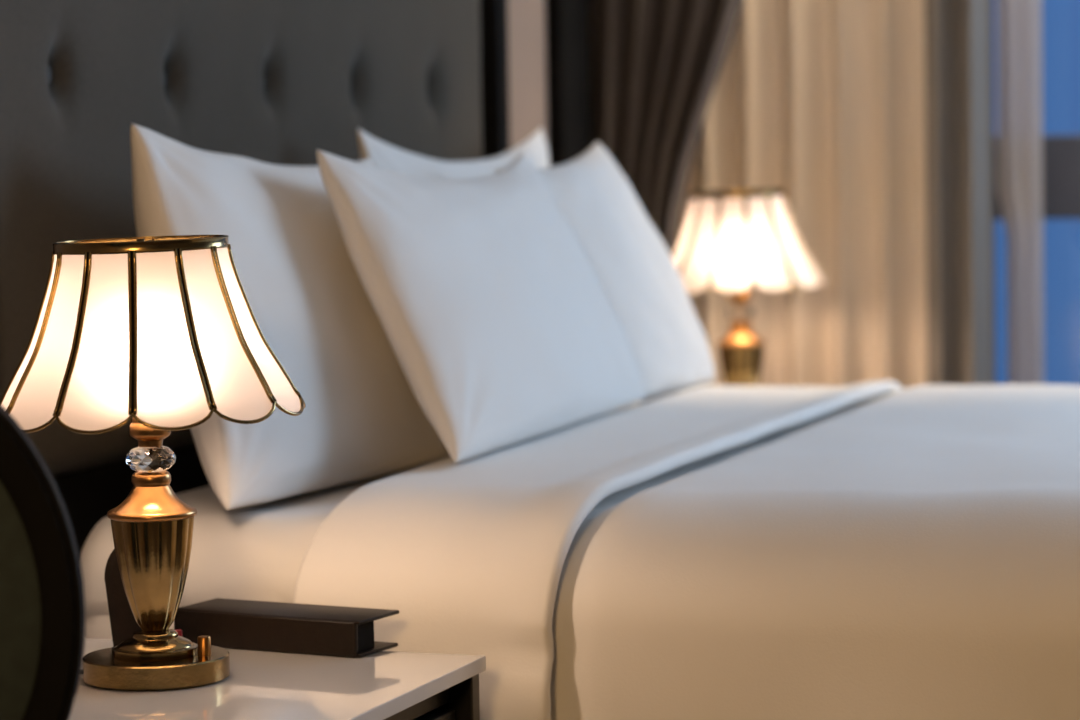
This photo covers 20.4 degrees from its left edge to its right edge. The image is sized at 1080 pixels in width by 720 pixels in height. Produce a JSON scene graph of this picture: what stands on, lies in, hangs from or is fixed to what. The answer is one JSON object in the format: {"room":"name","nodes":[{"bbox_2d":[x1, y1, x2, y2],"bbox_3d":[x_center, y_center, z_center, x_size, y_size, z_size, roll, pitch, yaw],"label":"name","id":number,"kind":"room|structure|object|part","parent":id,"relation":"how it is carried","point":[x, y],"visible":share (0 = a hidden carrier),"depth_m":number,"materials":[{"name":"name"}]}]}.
{"room":"bedroom","nodes":[
{"label":"bedroom","id":0,"kind":"room"},
{"bbox_2d":[507,0,547,149],"bbox_3d":[-1.026,-0.485,2.639,0.100,2.700,6.750,0,4,19],"label":"wall","id":1,"kind":"structure","parent":0,"point":[527,48],"depth_m":5.33,"materials":[{"name":"beige paint"}]},
{"bbox_2d":[546,0,587,166],"bbox_3d":[0.047,-0.706,5.478,0.030,2.700,0.145,0,4,19],"label":"trim","id":2,"kind":"structure","parent":1,"relation":"attached to","point":[566,40],"depth_m":5.44,"materials":[{"name":"black wood"}]},
{"bbox_2d":[586,0,597,149],"bbox_3d":[0.109,-0.720,5.670,0.020,2.700,0.260,0,4,19],"label":"trim","id":3,"kind":"structure","parent":1,"relation":"attached to","point":[590,4],"depth_m":5.61,"materials":[{"name":"brown wood"}]},
{"bbox_3d":[1.513,0.926,1.903,5.400,0.100,7.050,0,4,19],"label":"floor","id":4,"kind":"structure","parent":0,"visible":0},
{"bbox_2d":[0,404,84,719],"bbox_3d":[-0.549,0.443,2.257,0.420,0.887,0.440,-1,4,0],"label":"chair","id":5,"kind":"object","parent":4,"relation":"on","point":[42,598],"visible":1,"depth_m":2.42,"materials":[{"name":"green fabric"}]},
{"bbox_2d":[0,0,509,554],"bbox_3d":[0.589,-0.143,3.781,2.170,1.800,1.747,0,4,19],"label":"headboard","id":6,"kind":"object","parent":4,"relation":"on","point":[277,82],"visible":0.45,"depth_m":3.83,"materials":[{"name":"grey fabric"}]},
{"bbox_2d":[79,403,642,638],"bbox_3d":[0.684,0.288,3.813,2.045,0.327,1.616,0,4,19],"label":"mattress","id":7,"kind":"object","parent":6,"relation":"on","point":[255,552],"visible":0.06,"depth_m":3.35,"materials":[{"name":"white fabric"}]},
{"bbox_2d":[131,123,450,509],"bbox_3d":[-0.306,-0.069,3.663,0.228,0.439,0.745,0,4,19],"label":"pillow","id":8,"kind":"object","parent":7,"relation":"on","point":[362,417],"visible":0.65,"depth_m":3.55,"materials":[{"name":"white fabric"}]},
{"bbox_2d":[357,127,548,179],"bbox_3d":[-0.089,-0.134,4.475,0.138,0.427,0.775,0,4,19],"label":"pillow","id":9,"kind":"object","parent":7,"relation":"on","point":[383,156],"visible":0.14,"depth_m":4.35,"materials":[{"name":"white fabric"}]},
{"bbox_2d":[496,142,714,400],"bbox_3d":[0.111,-0.137,4.572,0.202,0.392,0.509,0,4,19],"label":"pillow","id":10,"kind":"object","parent":7,"relation":"on","point":[634,269],"visible":0.65,"depth_m":4.51,"materials":[{"name":"white fabric"}]},
{"bbox_2d":[550,384,1079,719],"bbox_3d":[0.880,0.350,3.754,1.735,0.528,1.797,0,4,19],"label":"duvet","id":11,"kind":"object","parent":7,"relation":"on","point":[912,553],"visible":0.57,"depth_m":3.08,"materials":[{"name":"white fabric"}]},
{"bbox_2d":[293,381,902,719],"bbox_3d":[0.171,0.343,4.008,0.309,0.532,1.828,0,4,19],"label":"sheet","id":12,"kind":"object","parent":11,"relation":"on","point":[470,554],"visible":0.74,"depth_m":3.23,"materials":[{"name":"white fabric"}]},
{"bbox_2d":[316,149,643,462],"bbox_3d":[-0.059,-0.093,3.940,0.238,0.375,0.859,0,4,19],"label":"pillow","id":13,"kind":"object","parent":12,"relation":"on","point":[492,310],"visible":1,"depth_m":3.75,"materials":[{"name":"white fabric"}]},
{"bbox_2d":[69,638,485,719],"bbox_3d":[-0.417,0.574,2.952,0.620,0.522,0.450,0,4,19],"label":"nightstand","id":14,"kind":"object","parent":4,"relation":"on","point":[260,685],"visible":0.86,"depth_m":2.88,"materials":[{"name":"white stone"}]},
{"bbox_2d":[104,548,181,646],"bbox_3d":[-0.406,0.241,3.078,0.078,0.122,0.032,-1,4,0],"label":"holder","id":15,"kind":"object","parent":14,"relation":"on","point":[123,623],"visible":0.22,"depth_m":3.07,"materials":[{"name":"brown leather"}]},
{"bbox_3d":[-0.411,0.241,3.077,0.068,0.122,0.018,-1,4,0],"label":"plate","id":16,"kind":"part","parent":15,"relation":"part of","materials":[{"name":"brown leather"}]},
{"bbox_2d":[0,235,305,690],"bbox_3d":[-0.381,0.092,2.979,0.315,0.432,0.420,-1,4,0],"label":"table lamp","id":17,"kind":"object","parent":14,"relation":"on","point":[162,335],"visible":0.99,"depth_m":2.84,"materials":[{"name":"white glass"}]},
{"bbox_2d":[129,417,170,446],"bbox_3d":[-0.380,0.060,2.922,0.040,0.048,0.040,-1,4,0],"label":"socket","id":18,"kind":"object","parent":17,"relation":"attached to","point":[146,436],"depth_m":2.91,"materials":[{"name":"gold metal"}]},
{"bbox_3d":[-0.384,-0.027,2.916,0.299,0.164,0.299,-2,4,0],"label":"lamp shade","id":19,"kind":"part","parent":17,"relation":"part of","materials":[{"name":"beige glass"}]},
{"bbox_2d":[111,517,193,630],"bbox_3d":[-0.378,0.208,2.933,0.082,0.111,0.082,-1,4,0],"label":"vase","id":20,"kind":"object","parent":17,"relation":"on","point":[153,554],"depth_m":2.91,"materials":[{"name":"gold metal"}]},
{"bbox_3d":[-0.376,0.300,2.939,0.143,0.024,0.143,-1,4,0],"label":"plate","id":21,"kind":"part","parent":17,"relation":"part of","materials":[{"name":"gold metal"}]},
{"bbox_3d":[-0.381,0.048,2.921,0.303,0.019,0.303,-2,4,0],"label":"scalloped trim","id":22,"kind":"part","parent":17,"relation":"part of","materials":[{"name":"white glass"}]},
{"bbox_3d":[-0.327,0.279,2.924,0.013,0.019,0.013,-1,4,0],"label":"switch knob","id":23,"kind":"part","parent":17,"relation":"part of","materials":[{"name":"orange metal"}]},
{"bbox_2d":[174,598,398,657],"bbox_3d":[-0.265,0.278,3.121,0.228,0.038,0.083,1,5,28],"label":"book","id":24,"kind":"object","parent":14,"relation":"on","point":[326,630],"visible":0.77,"depth_m":3.09,"materials":[{"name":"brown leather"}]},
{"bbox_3d":[-0.415,0.459,2.942,0.568,0.192,0.390,0,4,19],"label":"drawer","id":25,"kind":"part","parent":14,"relation":"part of","materials":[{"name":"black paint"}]},
{"bbox_3d":[0.332,0.396,5.273,0.620,0.522,0.450,0,4,19],"label":"nightstand","id":26,"kind":"object","parent":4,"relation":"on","visible":0},
{"bbox_2d":[671,189,827,385],"bbox_3d":[0.347,-0.087,5.325,0.315,0.432,0.420,-1,4,-4],"label":"table lamp","id":27,"kind":"object","parent":26,"relation":"on","point":[730,242],"visible":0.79,"depth_m":5.18,"materials":[{"name":"white fabric"}]},
{"bbox_2d":[729,290,751,305],"bbox_3d":[0.352,-0.120,5.269,0.040,0.048,0.040,-1,4,-4],"label":"socket","id":28,"kind":"object","parent":27,"relation":"attached to","point":[742,299],"depth_m":5.26,"materials":[{"name":"gold metal"}]},
{"bbox_2d":[718,345,763,385],"bbox_3d":[0.355,0.029,5.279,0.082,0.111,0.082,-1,4,-4],"label":"vase","id":29,"kind":"object","parent":27,"relation":"on","point":[741,365],"depth_m":5.25,"materials":[{"name":"gold metal"}]},
{"bbox_3d":[0.349,-0.206,5.263,0.299,0.164,0.299,-3,4,-4],"label":"lamp shade","id":30,"kind":"part","parent":27,"relation":"part of","materials":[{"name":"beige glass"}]},
{"bbox_3d":[0.352,-0.132,5.268,0.303,0.019,0.303,-3,4,-4],"label":"scalloped trim","id":31,"kind":"part","parent":27,"relation":"part of","materials":[{"name":"white glass"}]},
{"bbox_3d":[2.621,-0.717,5.005,5.400,2.700,0.160,0,4,19],"label":"wall","id":32,"kind":"structure","parent":0,"visible":0},
{"bbox_2d":[994,135,1079,219],"bbox_3d":[0.953,-0.778,5.564,1.320,2.100,0.070,0,4,19],"label":"window frame","id":33,"kind":"structure","parent":32,"relation":"in","point":[1060,153],"depth_m":5.56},
{"bbox_3d":[1.464,-1.866,1.704,5.400,0.100,7.050,0,4,19],"label":"ceiling","id":34,"kind":"structure","parent":0,"visible":0},
{"bbox_2d":[595,0,742,402],"bbox_3d":[0.243,-0.703,5.530,0.332,2.640,0.110,1,4,22],"label":"curtain","id":35,"kind":"object","parent":34,"relation":"hanging from","point":[660,62],"visible":0.23,"depth_m":5.56,"materials":[{"name":"brown fabric"}]},
{"bbox_2d":[677,0,927,388],"bbox_3d":[0.461,-0.709,5.568,0.547,2.640,0.076,0,4,19],"label":"sheer curtain","id":36,"kind":"object","parent":34,"relation":"hanging from","point":[822,102],"visible":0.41,"depth_m":5.58,"materials":[{"name":"beige fabric"}]},
{"bbox_2d":[925,0,994,384],"bbox_3d":[0.749,-0.702,5.396,0.122,2.640,0.049,0,4,19],"label":"curtain","id":37,"kind":"object","parent":34,"relation":"hanging from","point":[959,69],"visible":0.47,"depth_m":5.43,"materials":[{"name":"grey fabric"}]},
{"bbox_2d":[996,0,1043,384],"bbox_3d":[0.870,-0.708,5.444,0.087,2.640,0.030,0,4,19],"label":"sheer curtain","id":38,"kind":"object","parent":34,"relation":"hanging from","point":[1018,22],"visible":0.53,"depth_m":5.47,"materials":[{"name":"grey fabric"}]}
]}

